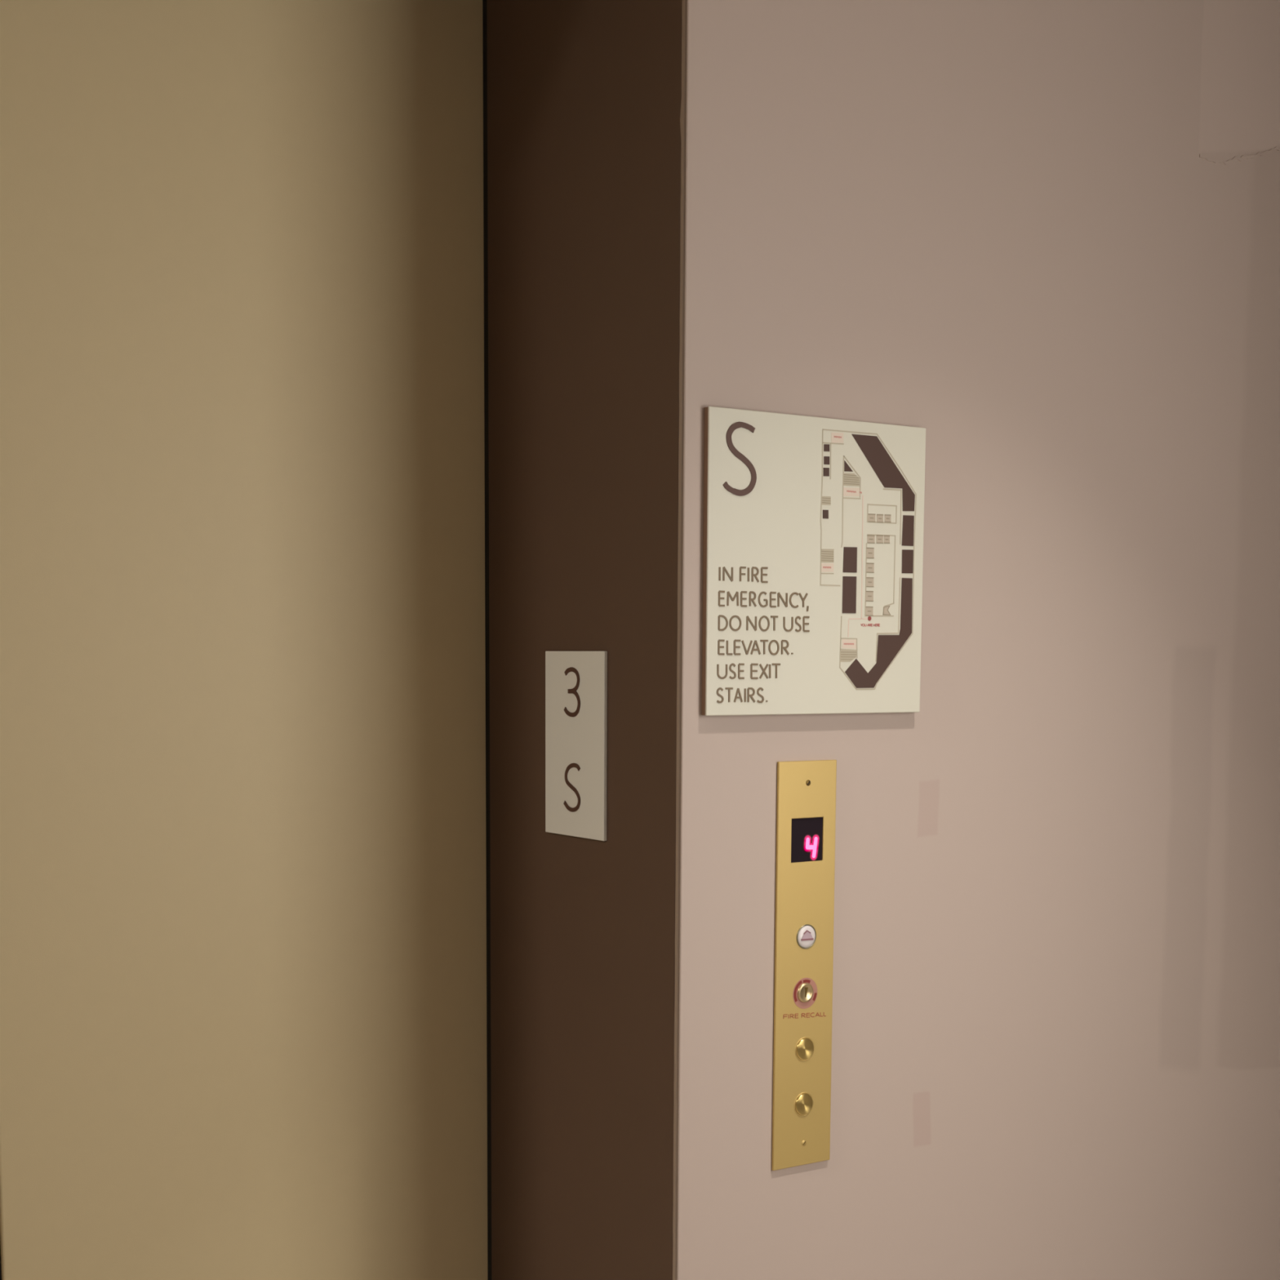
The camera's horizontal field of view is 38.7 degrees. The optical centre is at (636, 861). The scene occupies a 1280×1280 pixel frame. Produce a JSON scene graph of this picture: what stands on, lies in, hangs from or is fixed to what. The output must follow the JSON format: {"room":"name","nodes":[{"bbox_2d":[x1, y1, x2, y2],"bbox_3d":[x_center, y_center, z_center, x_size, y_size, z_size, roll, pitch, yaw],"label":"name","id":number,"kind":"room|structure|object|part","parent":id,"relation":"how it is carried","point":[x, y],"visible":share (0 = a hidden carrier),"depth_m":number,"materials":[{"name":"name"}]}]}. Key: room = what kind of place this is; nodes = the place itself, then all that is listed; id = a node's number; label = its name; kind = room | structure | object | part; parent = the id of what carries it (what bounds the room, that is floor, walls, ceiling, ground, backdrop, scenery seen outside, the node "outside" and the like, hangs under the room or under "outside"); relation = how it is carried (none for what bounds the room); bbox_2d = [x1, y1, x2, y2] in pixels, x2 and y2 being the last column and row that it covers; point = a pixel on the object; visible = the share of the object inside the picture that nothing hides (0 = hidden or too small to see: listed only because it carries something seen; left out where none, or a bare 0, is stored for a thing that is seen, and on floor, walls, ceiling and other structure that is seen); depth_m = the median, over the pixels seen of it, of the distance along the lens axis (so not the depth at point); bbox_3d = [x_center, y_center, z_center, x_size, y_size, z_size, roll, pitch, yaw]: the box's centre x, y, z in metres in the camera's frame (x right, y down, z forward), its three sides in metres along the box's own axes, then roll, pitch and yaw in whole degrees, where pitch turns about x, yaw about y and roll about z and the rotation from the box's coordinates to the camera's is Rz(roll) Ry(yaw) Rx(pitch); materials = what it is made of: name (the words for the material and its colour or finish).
{"room":"elevator lobby","nodes":[
{"label":"elevator lobby","id":0,"kind":"room"},
{"bbox_2d":[672,0,1279,1279],"bbox_3d":[1.102,-0.466,3.123,2.601,3.200,0.122,-4,8,-34],"label":"wall","id":1,"kind":"structure","parent":0,"point":[1040,238],"depth_m":2.69,"materials":[{"name":"paint"}]},
{"bbox_2d":[0,0,491,1279],"bbox_3d":[-0.862,-0.114,2.396,1.605,2.640,0.046,-4,8,-34],"label":"door","id":2,"kind":"structure","parent":1,"relation":"in","point":[245,864],"depth_m":2.57,"materials":[{"name":"paint"}]},
{"bbox_2d":[487,0,681,1279],"bbox_3d":[-0.076,-0.123,2.603,0.027,2.620,0.494,-4,8,-34],"label":"trim","id":3,"kind":"structure","parent":1,"relation":"attached to","point":[584,96],"depth_m":2.55,"materials":[{"name":"paint"}]},
{"bbox_2d":[545,651,607,840],"bbox_3d":[-0.087,-0.166,2.585,0.006,0.262,0.156,-4,8,-34],"label":"floor plate","id":4,"kind":"object","parent":3,"relation":"attached to","point":[576,682],"visible":1,"depth_m":2.58,"materials":[{"name":"beige plastic"}]},
{"bbox_2d":[771,760,836,1170],"bbox_3d":[0.232,0.144,2.522,0.102,0.566,0.007,-4,8,-34],"label":"panel","id":5,"kind":"object","parent":1,"relation":"attached to","point":[806,811],"visible":1,"depth_m":2.52,"materials":[{"name":"gold metal"}]},
{"bbox_2d":[782,1012,826,1018],"bbox_3d":[0.233,0.214,2.530,0.076,0.011,0.001,-4,8,-34],"label":"print","id":6,"kind":"object","parent":5,"relation":"attached to","point":[785,1015],"depth_m":2.53,"materials":[{"name":"red paint"}]},
{"bbox_2d":[701,406,925,715],"bbox_3d":[0.244,-0.398,2.465,0.376,0.396,0.012,-4,8,-34],"label":"fire sign","id":7,"kind":"object","parent":1,"relation":"attached to","point":[813,527],"visible":1,"depth_m":2.45,"materials":[{"name":"beige plastic"}]},
{"bbox_3d":[0.243,-0.398,2.467,0.375,0.394,0.008,-4,8,-34],"label":"backing plate","id":8,"kind":"part","parent":7,"relation":"part of","materials":[{"name":"brown"}]},
{"bbox_2d":[860,623,879,626],"bbox_3d":[0.323,-0.327,2.520,0.036,0.004,0.001,-4,8,-34],"label":"print","id":9,"kind":"object","parent":7,"relation":"attached to","point":[861,624],"depth_m":2.52,"materials":[{"name":"red paint"}]}
]}

